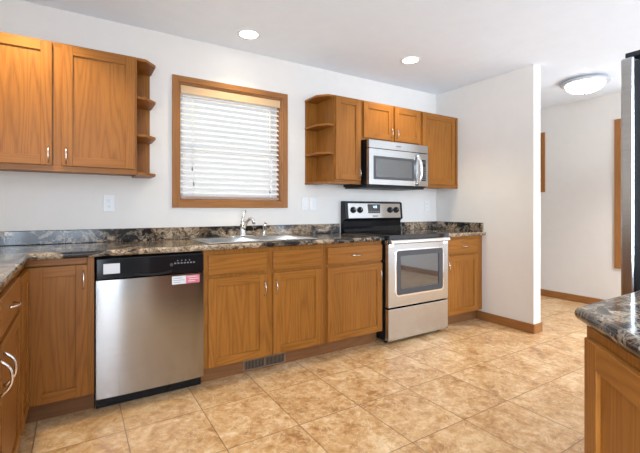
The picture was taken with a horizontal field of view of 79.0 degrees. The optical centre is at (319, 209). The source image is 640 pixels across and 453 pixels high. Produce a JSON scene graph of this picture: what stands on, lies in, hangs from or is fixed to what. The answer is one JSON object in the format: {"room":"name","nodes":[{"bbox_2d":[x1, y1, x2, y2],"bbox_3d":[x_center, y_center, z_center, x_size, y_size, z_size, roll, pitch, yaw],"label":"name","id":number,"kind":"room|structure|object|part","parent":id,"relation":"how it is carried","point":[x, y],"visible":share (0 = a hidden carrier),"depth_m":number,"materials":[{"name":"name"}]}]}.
{"room":"kitchen","nodes":[
{"label":"kitchen","id":0,"kind":"room"},
{"bbox_2d":[0,0,436,232],"bbox_3d":[-0.552,-0.100,3.471,4.703,2.512,0.140,0,0,-32],"label":"wall","id":1,"kind":"structure","parent":0,"point":[29,201],"depth_m":3.00,"materials":[{"name":"beige paint"}]},
{"bbox_2d":[0,32,136,175],"bbox_3d":[-1.683,-0.627,2.468,0.916,0.787,0.354,0,0,-32],"label":"upper cabinet","id":2,"kind":"object","parent":1,"relation":"attached to","point":[65,108],"visible":1,"depth_m":2.38,"materials":[{"name":"brown wood"}]},
{"bbox_3d":[-1.792,-0.638,2.239,0.408,0.739,0.019,0,0,-32],"label":"door","id":3,"kind":"part","parent":2,"relation":"part of","materials":[{"name":"brown wood"}]},
{"bbox_3d":[-1.622,-0.330,2.318,0.009,0.102,0.034,0,0,-32],"label":"handle","id":4,"kind":"part","parent":2,"relation":"part of","materials":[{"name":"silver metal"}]},
{"bbox_3d":[-1.546,-0.330,2.365,0.009,0.102,0.034,0,0,-32],"label":"handle","id":5,"kind":"part","parent":2,"relation":"part of","materials":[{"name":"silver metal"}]},
{"bbox_3d":[-1.406,-0.638,2.481,0.404,0.739,0.019,0,0,-32],"label":"door","id":6,"kind":"part","parent":2,"relation":"part of","materials":[{"name":"brown wood"}]},
{"bbox_2d":[132,58,155,178],"bbox_3d":[-1.252,-0.627,2.768,0.131,0.787,0.302,0,0,-32],"label":"shelf","id":7,"kind":"object","parent":2,"relation":"attached to","point":[145,68],"visible":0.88,"depth_m":2.88,"materials":[{"name":"brown wood"}]},
{"bbox_3d":[-1.334,-0.627,2.890,0.122,0.787,0.009,0,0,-32],"label":"panel","id":8,"kind":"part","parent":7,"relation":"part of","materials":[{"name":"brown wood"}]},
{"bbox_3d":[-1.249,-0.242,2.764,0.130,0.018,0.292,0,0,-32],"label":"shelf","id":9,"kind":"part","parent":7,"relation":"part of","materials":[{"name":"brown wood"}]},
{"bbox_3d":[-1.249,-1.011,2.764,0.130,0.018,0.292,0,0,-32],"label":"shelf","id":10,"kind":"part","parent":7,"relation":"part of","materials":[{"name":"brown wood"}]},
{"bbox_3d":[-1.249,-0.753,2.764,0.130,0.018,0.292,0,0,-32],"label":"shelf","id":11,"kind":"part","parent":7,"relation":"part of","materials":[{"name":"brown wood"}]},
{"bbox_3d":[-1.249,-0.501,2.764,0.130,0.018,0.292,0,0,-32],"label":"shelf","id":12,"kind":"part","parent":7,"relation":"part of","materials":[{"name":"brown wood"}]},
{"bbox_2d":[103,195,114,211],"bbox_3d":[-1.511,-0.044,2.782,0.073,0.118,0.008,0,0,-32],"label":"outlet","id":13,"kind":"object","parent":1,"relation":"attached to","point":[108,200],"visible":1,"depth_m":2.78,"materials":[{"name":"white plastic"}]},
{"bbox_2d":[0,224,339,245],"bbox_3d":[-0.557,0.184,2.156,3.054,0.093,2.077,0,0,-32],"label":"backsplash","id":14,"kind":"structure","parent":1,"relation":"attached to","point":[38,237],"depth_m":2.89,"materials":[{"name":"stone"}]},
{"bbox_2d":[172,74,287,207],"bbox_3d":[-0.760,-0.531,3.336,1.001,1.032,0.169,0,0,-32],"label":"window","id":15,"kind":"structure","parent":1,"relation":"in","point":[177,80],"depth_m":3.25,"materials":[{"name":"brown wood"}]},
{"bbox_3d":[-0.797,-0.737,3.395,0.875,0.495,0.030,0,0,-32],"label":"sash","id":16,"kind":"part","parent":15,"relation":"part of","materials":[{"name":"white plastic"}]},
{"bbox_3d":[-0.781,-0.304,3.369,0.875,0.451,0.030,0,0,-32],"label":"sash","id":17,"kind":"part","parent":15,"relation":"part of","materials":[{"name":"white plastic"}]},
{"bbox_2d":[180,85,279,199],"bbox_3d":[-0.744,-0.533,3.309,0.867,0.898,0.069,0,0,-32],"label":"window blind","id":18,"kind":"object","parent":15,"relation":"attached to","point":[184,89],"visible":0.9,"depth_m":3.28,"materials":[{"name":"white plastic"}]},
{"bbox_3d":[-0.749,-0.095,3.317,0.859,0.022,0.044,0,0,-32],"label":"rail","id":19,"kind":"part","parent":18,"relation":"part of","materials":[{"name":"beige plastic"}]},
{"bbox_3d":[-0.465,-0.519,3.493,0.002,0.830,0.054,0,0,-32],"label":"ladder cord","id":20,"kind":"part","parent":18,"relation":"part of","materials":[{"name":"white fabric"}]},
{"bbox_2d":[302,198,307,209],"bbox_3d":[-0.140,-0.052,3.641,0.073,0.118,0.009,0,0,-32],"label":"light switch","id":21,"kind":"object","parent":1,"relation":"attached to","point":[304,200],"visible":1,"depth_m":3.64,"materials":[{"name":"white plastic"}]},
{"bbox_2d":[310,198,316,209],"bbox_3d":[-0.064,-0.052,3.688,0.073,0.118,0.009,0,0,-32],"label":"light switch","id":22,"kind":"object","parent":1,"relation":"attached to","point":[313,201],"visible":1,"depth_m":3.69,"materials":[{"name":"white plastic"}]},
{"bbox_2d":[317,95,361,184],"bbox_3d":[0.185,-0.627,3.638,0.300,0.787,0.354,0,0,-32],"label":"upper cabinet","id":23,"kind":"object","parent":1,"relation":"attached to","point":[343,167],"visible":1,"depth_m":3.53,"materials":[{"name":"brown wood"}]},
{"bbox_2d":[305,94,333,184],"bbox_3d":[-0.012,-0.627,3.545,0.131,0.787,0.302,0,0,-32],"label":"shelf","id":24,"kind":"object","parent":23,"relation":"attached to","point":[311,126],"visible":1,"depth_m":3.65,"materials":[{"name":"brown wood"}]},
{"bbox_3d":[-0.086,-0.627,3.671,0.122,0.787,0.009,0,0,-32],"label":"panel","id":25,"kind":"part","parent":24,"relation":"part of","materials":[{"name":"brown wood"}]},
{"bbox_3d":[-0.010,-1.011,3.541,0.130,0.018,0.292,0,0,-32],"label":"shelf","id":26,"kind":"part","parent":24,"relation":"part of","materials":[{"name":"brown wood"}]},
{"bbox_3d":[-0.010,-0.753,3.541,0.130,0.018,0.292,0,0,-32],"label":"shelf","id":27,"kind":"part","parent":24,"relation":"part of","materials":[{"name":"brown wood"}]},
{"bbox_3d":[-0.010,-0.501,3.541,0.130,0.018,0.292,0,0,-32],"label":"shelf","id":28,"kind":"part","parent":24,"relation":"part of","materials":[{"name":"brown wood"}]},
{"bbox_3d":[-0.010,-0.242,3.541,0.130,0.018,0.292,0,0,-32],"label":"shelf","id":29,"kind":"part","parent":24,"relation":"part of","materials":[{"name":"brown wood"}]},
{"bbox_3d":[0.256,-0.638,3.522,0.278,0.739,0.019,0,0,-32],"label":"door","id":30,"kind":"part","parent":23,"relation":"part of","materials":[{"name":"brown wood"}]},
{"bbox_2d":[361,100,420,144],"bbox_3d":[0.645,-0.835,3.926,0.782,0.370,0.354,0,0,-32],"label":"upper cabinet","id":31,"kind":"object","parent":1,"relation":"attached to","point":[383,122],"visible":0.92,"depth_m":3.78,"materials":[{"name":"brown wood"}]},
{"bbox_3d":[0.556,-0.840,3.710,0.360,0.335,0.019,0,0,-32],"label":"door","id":32,"kind":"part","parent":31,"relation":"part of","materials":[{"name":"brown wood"}]},
{"bbox_2d":[343,139,427,190],"bbox_3d":[0.680,-0.425,3.882,0.767,0.443,0.462,0,0,-32],"label":"microwave","id":33,"kind":"object","parent":31,"relation":"attached to","point":[385,165],"visible":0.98,"depth_m":3.71,"materials":[{"name":"silver metal"}]},
{"bbox_3d":[0.694,-0.396,3.708,0.606,0.328,0.035,0,0,-32],"label":"door","id":34,"kind":"part","parent":33,"relation":"part of","materials":[{"name":"silver metal"}]},
{"bbox_3d":[0.984,-0.392,3.838,0.071,0.315,0.030,0,0,27],"label":"handle","id":35,"kind":"part","parent":33,"relation":"part of","materials":[{"name":"silver metal"}]},
{"bbox_3d":[1.020,-0.396,3.912,0.159,0.328,0.035,0,0,-32],"label":"control panel","id":36,"kind":"part","parent":33,"relation":"part of","materials":[{"name":"silver metal"}]},
{"bbox_3d":[0.879,-0.840,3.912,0.349,0.335,0.019,0,0,-32],"label":"door","id":37,"kind":"part","parent":31,"relation":"part of","materials":[{"name":"brown wood"}]},
{"bbox_2d":[425,201,428,210],"bbox_3d":[1.243,-0.044,4.507,0.073,0.118,0.008,0,0,-32],"label":"outlet","id":38,"kind":"object","parent":1,"relation":"attached to","point":[426,202],"visible":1,"depth_m":4.50,"materials":[{"name":"white plastic"}]},
{"bbox_2d":[421,111,457,188],"bbox_3d":[1.216,-0.627,4.302,0.582,0.787,0.322,0,0,-32],"label":"upper cabinet","id":39,"kind":"object","parent":1,"relation":"attached to","point":[439,133],"visible":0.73,"depth_m":4.18,"materials":[{"name":"brown wood"}]},
{"bbox_2d":[400,221,482,231],"bbox_3d":[1.294,0.184,4.172,0.587,0.093,0.627,0,0,-32],"label":"backsplash","id":40,"kind":"structure","parent":1,"relation":"attached to","point":[463,226],"depth_m":4.36,"materials":[{"name":"stone"}]},
{"bbox_2d":[18,295,587,452],"bbox_3d":[0.735,1.196,3.038,6.425,0.080,5.440,0,0,-32],"label":"floor","id":41,"kind":"structure","parent":0,"point":[475,385],"depth_m":2.27,"materials":[{"name":"beige tile"}]},
{"bbox_2d":[0,274,21,452],"bbox_3d":[-1.311,0.712,1.127,0.679,0.888,1.093,0,0,-32],"label":"base cabinet","id":42,"kind":"object","parent":41,"relation":"on","point":[10,303],"visible":0.98,"depth_m":1.49,"materials":[{"name":"brown wood"}]},
{"bbox_3d":[-0.923,0.746,1.056,0.019,0.584,0.511,0,0,-32],"label":"door","id":43,"kind":"part","parent":42,"relation":"part of","materials":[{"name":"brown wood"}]},
{"bbox_3d":[-1.017,0.546,1.258,0.042,0.125,0.012,0,0,-32],"label":"handle","id":44,"kind":"part","parent":42,"relation":"part of","materials":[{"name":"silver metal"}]},
{"bbox_3d":[-1.205,0.365,1.507,0.019,0.134,0.511,0,0,-32],"label":"drawer","id":45,"kind":"part","parent":42,"relation":"part of","materials":[{"name":"brown wood"}]},
{"bbox_3d":[-1.065,0.546,1.335,0.042,0.125,0.012,0,0,-32],"label":"handle","id":46,"kind":"part","parent":42,"relation":"part of","materials":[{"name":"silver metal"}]},
{"bbox_3d":[-1.169,0.365,1.494,0.035,0.009,0.107,0,0,-32],"label":"handle","id":47,"kind":"part","parent":42,"relation":"part of","materials":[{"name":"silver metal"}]},
{"bbox_2d":[16,257,93,435],"bbox_3d":[-1.748,0.712,2.067,0.937,0.888,0.960,0,0,-32],"label":"base cabinet","id":48,"kind":"object","parent":41,"relation":"on","point":[56,310],"visible":0.79,"depth_m":2.11,"materials":[{"name":"brown wood"}]},
{"bbox_3d":[-1.452,0.673,1.902,0.019,0.730,0.292,0,0,-32],"label":"door","id":49,"kind":"part","parent":48,"relation":"part of","materials":[{"name":"brown wood"}]},
{"bbox_3d":[-1.362,0.286,1.983,0.299,0.036,0.337,0,0,-32],"label":"rail","id":50,"kind":"part","parent":48,"relation":"part of","materials":[{"name":"brown wood"}]},
{"bbox_3d":[-1.417,0.673,2.111,0.264,0.730,0.019,0,0,-32],"label":"door","id":51,"kind":"part","parent":48,"relation":"part of","materials":[{"name":"brown wood"}]},
{"bbox_2d":[0,224,384,289],"bbox_3d":[-0.549,0.202,2.162,3.073,0.129,2.077,0,0,-32],"label":"countertop","id":52,"kind":"structure","parent":48,"relation":"on","point":[17,248],"depth_m":2.65,"materials":[{"name":"stone"}]},
{"bbox_2d":[231,210,255,236],"bbox_3d":[-0.589,0.113,3.178,0.225,0.219,0.166,0,0,22],"label":"faucet","id":53,"kind":"object","parent":52,"relation":"on","point":[243,224],"visible":0.98,"depth_m":3.17,"materials":[{"name":"silver metal"}]},
{"bbox_3d":[-0.636,0.217,3.197,0.199,0.010,0.056,0,0,-32],"label":"plate","id":54,"kind":"part","parent":53,"relation":"part of","materials":[{"name":"silver metal"}]},
{"bbox_3d":[-0.578,0.117,3.133,0.034,0.109,0.185,0,0,-41],"label":"spout","id":55,"kind":"part","parent":53,"relation":"part of","materials":[{"name":"silver metal"}]},
{"bbox_2d":[189,235,317,243],"bbox_3d":[-0.515,0.314,3.014,0.846,0.184,0.530,0,0,-32],"label":"sink","id":56,"kind":"object","parent":52,"relation":"in","point":[211,240],"visible":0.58,"depth_m":3.05,"materials":[{"name":"metal"}]},
{"bbox_3d":[-0.674,0.314,2.881,0.362,0.182,0.402,0,0,-32],"label":"bowl","id":57,"kind":"part","parent":56,"relation":"part of","materials":[{"name":"metal"}]},
{"bbox_2d":[261,223,266,235],"bbox_3d":[-0.474,0.166,3.300,0.044,0.112,0.052,0,0,-32],"label":"sprayer","id":58,"kind":"object","parent":56,"relation":"on","point":[264,224],"visible":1,"depth_m":3.29,"materials":[{"name":"silver metal"}]},
{"bbox_3d":[-0.327,0.314,3.099,0.362,0.182,0.402,0,0,-32],"label":"bowl","id":59,"kind":"part","parent":56,"relation":"part of","materials":[{"name":"metal"}]},
{"bbox_2d":[94,251,203,408],"bbox_3d":[-1.165,0.716,2.602,0.603,0.872,0.623,0,0,-32],"label":"dishwasher","id":60,"kind":"object","parent":41,"relation":"on","point":[149,308],"visible":1,"depth_m":2.33,"materials":[{"name":"silver metal"}]},
{"bbox_3d":[-1.049,1.104,2.417,0.600,0.096,0.030,0,0,-32],"label":"toe panel","id":61,"kind":"part","parent":60,"relation":"part of","materials":[{"name":"black plastic"}]},
{"bbox_3d":[-1.015,0.340,2.361,0.603,0.120,0.040,0,0,-32],"label":"control panel","id":62,"kind":"part","parent":60,"relation":"part of","materials":[{"name":"black plastic"}]},
{"bbox_3d":[-1.004,0.386,2.343,0.212,0.024,0.012,0,0,-32],"label":"pocket handle","id":63,"kind":"part","parent":60,"relation":"part of","materials":[{"name":"black plastic"}]},
{"bbox_2d":[199,244,322,382],"bbox_3d":[-0.515,0.712,3.017,0.932,0.888,0.660,0,0,-32],"label":"base cabinet","id":64,"kind":"object","parent":41,"relation":"on","point":[259,302],"visible":0.82,"depth_m":2.73,"materials":[{"name":"brown wood"}]},
{"bbox_3d":[-0.556,0.365,2.651,0.417,0.134,0.019,0,0,-32],"label":"false drawer","id":65,"kind":"part","parent":64,"relation":"part of","materials":[{"name":"brown wood"}]},
{"bbox_3d":[-0.556,0.746,2.651,0.417,0.584,0.019,0,0,-32],"label":"door","id":66,"kind":"part","parent":64,"relation":"part of","materials":[{"name":"brown wood"}]},
{"bbox_2d":[243,352,285,371],"bbox_3d":[-0.402,1.109,2.833,0.335,0.078,0.007,0,0,-32],"label":"floor vent","id":67,"kind":"object","parent":64,"relation":"attached to","point":[273,359],"visible":0.98,"depth_m":2.83,"materials":[{"name":"brown metal"}]},
{"bbox_3d":[-0.165,0.365,2.896,0.409,0.134,0.019,0,0,-32],"label":"false drawer","id":68,"kind":"part","parent":64,"relation":"part of","materials":[{"name":"brown wood"}]},
{"bbox_3d":[-0.165,0.746,2.896,0.409,0.584,0.019,0,0,-32],"label":"door","id":69,"kind":"part","parent":64,"relation":"part of","materials":[{"name":"brown wood"}]},
{"bbox_2d":[319,241,382,354],"bbox_3d":[0.131,0.712,3.422,0.589,0.888,0.660,0,0,-32],"label":"base cabinet","id":70,"kind":"object","parent":41,"relation":"on","point":[352,272],"visible":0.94,"depth_m":3.16,"materials":[{"name":"brown wood"}]},
{"bbox_3d":[0.292,0.365,3.183,0.557,0.134,0.019,0,0,-32],"label":"drawer","id":71,"kind":"part","parent":70,"relation":"part of","materials":[{"name":"brown wood"}]},
{"bbox_3d":[0.292,0.746,3.183,0.557,0.584,0.019,0,0,-32],"label":"door","id":72,"kind":"part","parent":70,"relation":"part of","materials":[{"name":"brown wood"}]},
{"bbox_2d":[341,201,449,342],"bbox_3d":[0.719,0.536,3.756,0.766,1.240,0.718,0,0,-32],"label":"range","id":73,"kind":"object","parent":41,"relation":"on","point":[414,263],"visible":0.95,"depth_m":3.52,"materials":[{"name":"silver metal"}]},
{"bbox_3d":[0.570,0.011,3.996,0.692,0.149,0.017,0,0,-32],"label":"control panel","id":74,"kind":"part","parent":73,"relation":"part of","materials":[{"name":"silver metal"}]},
{"bbox_2d":[346,230,448,239],"bbox_3d":[0.736,0.238,3.740,0.756,0.039,0.628,0,0,-32],"label":"cooktop","id":75,"kind":"object","parent":73,"relation":"in","point":[388,234],"depth_m":3.55,"materials":[{"name":"black glass"}]},
{"bbox_3d":[0.886,0.567,3.501,0.748,0.538,0.040,0,0,-32],"label":"oven door","id":76,"kind":"part","parent":73,"relation":"part of","materials":[{"name":"silver metal"}]},
{"bbox_3d":[0.885,0.986,3.502,0.748,0.268,0.042,0,0,-32],"label":"drawer","id":77,"kind":"part","parent":73,"relation":"part of","materials":[{"name":"silver metal"}]},
{"bbox_3d":[0.903,0.547,3.485,0.606,0.406,0.005,0,0,-32],"label":"window trim","id":78,"kind":"part","parent":73,"relation":"part of","materials":[{"name":"silver metal"}]},
{"bbox_3d":[0.902,0.290,3.469,0.734,0.061,0.036,0,0,-32],"label":"handle","id":79,"kind":"part","parent":73,"relation":"part of","materials":[{"name":"silver metal"}]},
{"bbox_2d":[444,235,481,324],"bbox_3d":[1.294,0.712,4.151,0.609,0.888,0.660,0,0,-32],"label":"base cabinet","id":80,"kind":"object","parent":41,"relation":"on","point":[464,298],"visible":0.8,"depth_m":3.92,"materials":[{"name":"brown wood"}]},
{"bbox_2d":[400,221,485,236],"bbox_3d":[1.292,0.202,4.152,0.612,0.129,0.657,0,0,-32],"label":"countertop","id":81,"kind":"structure","parent":80,"relation":"on","point":[455,229],"depth_m":4.28,"materials":[{"name":"stone"}]},
{"bbox_3d":[1.416,0.746,3.886,0.490,0.584,0.019,0,0,-32],"label":"door","id":82,"kind":"part","parent":80,"relation":"part of","materials":[{"name":"brown wood"}]},
{"bbox_3d":[1.416,0.365,3.886,0.490,0.134,0.019,0,0,-32],"label":"drawer","id":83,"kind":"part","parent":80,"relation":"part of","materials":[{"name":"brown wood"}]},
{"bbox_2d":[584,325,639,452],"bbox_3d":[0.980,0.712,0.767,1.060,0.888,0.610,0,0,-32],"label":"base cabinet","id":84,"kind":"object","parent":41,"relation":"on","point":[611,372],"visible":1,"depth_m":0.78,"materials":[{"name":"brown wood"}]},
{"bbox_2d":[574,291,639,358],"bbox_3d":[0.973,0.249,0.770,1.090,0.036,0.663,0,0,-32],"label":"countertop","id":85,"kind":"structure","parent":84,"relation":"on","point":[617,319],"depth_m":0.84,"materials":[{"name":"stone"}]},
{"bbox_2d":[621,50,639,295],"bbox_3d":[1.784,0.272,1.393,0.912,1.760,0.858,0,0,-32],"label":"refrigerator","id":86,"kind":"object","parent":41,"relation":"on","point":[630,66],"visible":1,"depth_m":1.49,"materials":[{"name":"silver metal"}]},
{"bbox_2d":[21,0,639,110],"bbox_3d":[1.383,-1.406,2.004,6.425,0.100,7.880,0,0,-32],"label":"ceiling","id":87,"kind":"structure","parent":0,"point":[457,43],"depth_m":2.97,"materials":[{"name":"white paint"}]},
{"bbox_2d":[237,29,259,39],"bbox_3d":[-0.550,-1.352,3.000,0.176,0.006,0.176,0,0,-32],"label":"recessed light","id":88,"kind":"object","parent":87,"relation":"in","point":[250,34],"visible":1,"depth_m":3.00,"materials":[{"name":"white plastic"}]},
{"bbox_2d":[401,56,419,63],"bbox_3d":[0.820,-1.352,3.521,0.176,0.006,0.176,0,0,-32],"label":"recessed light","id":89,"kind":"object","parent":87,"relation":"in","point":[411,59],"visible":1,"depth_m":3.52,"materials":[{"name":"white plastic"}]},
{"bbox_2d":[560,74,610,94],"bbox_3d":[2.772,-1.279,4.066,0.444,0.152,0.444,0,0,-32],"label":"flush ceiling light","id":90,"kind":"object","parent":87,"relation":"attached to","point":[584,84],"visible":1,"depth_m":3.96,"materials":[{"name":"white glass"}]},
{"bbox_3d":[2.772,-1.264,4.066,0.352,0.093,0.352,0,0,-32],"label":"lamp shade","id":91,"kind":"part","parent":90,"relation":"part of","materials":[{"name":"white glass"}]},
{"bbox_2d":[437,64,539,323],"bbox_3d":[1.734,-0.100,4.139,0.118,2.512,1.155,0,0,-32],"label":"wall","id":92,"kind":"structure","parent":0,"point":[498,116],"depth_m":3.88,"materials":[{"name":"beige paint"}]},
{"bbox_2d":[476,310,541,333],"bbox_3d":[1.313,1.112,4.812,0.144,0.088,2.768,0,0,-32],"label":"baseboard","id":93,"kind":"structure","parent":92,"relation":"attached to","point":[523,326],"depth_m":3.80,"materials":[{"name":"brown wood"}]},
{"bbox_2d":[540,92,620,299],"bbox_3d":[4.046,-0.100,3.672,0.140,2.512,7.600,0,0,-32],"label":"wall","id":94,"kind":"structure","parent":0,"point":[577,201],"depth_m":4.83,"materials":[{"name":"beige paint"}]},
{"bbox_2d":[540,132,544,191],"bbox_3d":[2.757,-0.633,5.694,0.138,0.798,1.122,0,0,-32],"label":"window","id":95,"kind":"structure","parent":94,"relation":"in","point":[542,135],"depth_m":5.21,"materials":[{"name":"brown wood"}]},
{"bbox_2d":[540,289,603,303],"bbox_3d":[3.981,1.112,3.632,0.013,0.088,7.600,0,0,-32],"label":"baseboard","id":96,"kind":"structure","parent":94,"relation":"attached to","point":[560,295],"depth_m":4.92,"materials":[{"name":"brown wood"}]},
{"bbox_2d":[614,119,620,268],"bbox_3d":[3.917,-0.182,3.842,0.138,1.725,1.665,0,0,-32],"label":"window","id":97,"kind":"structure","parent":94,"relation":"in","point":[617,122],"depth_m":4.48,"materials":[{"name":"brown wood"}]}
]}

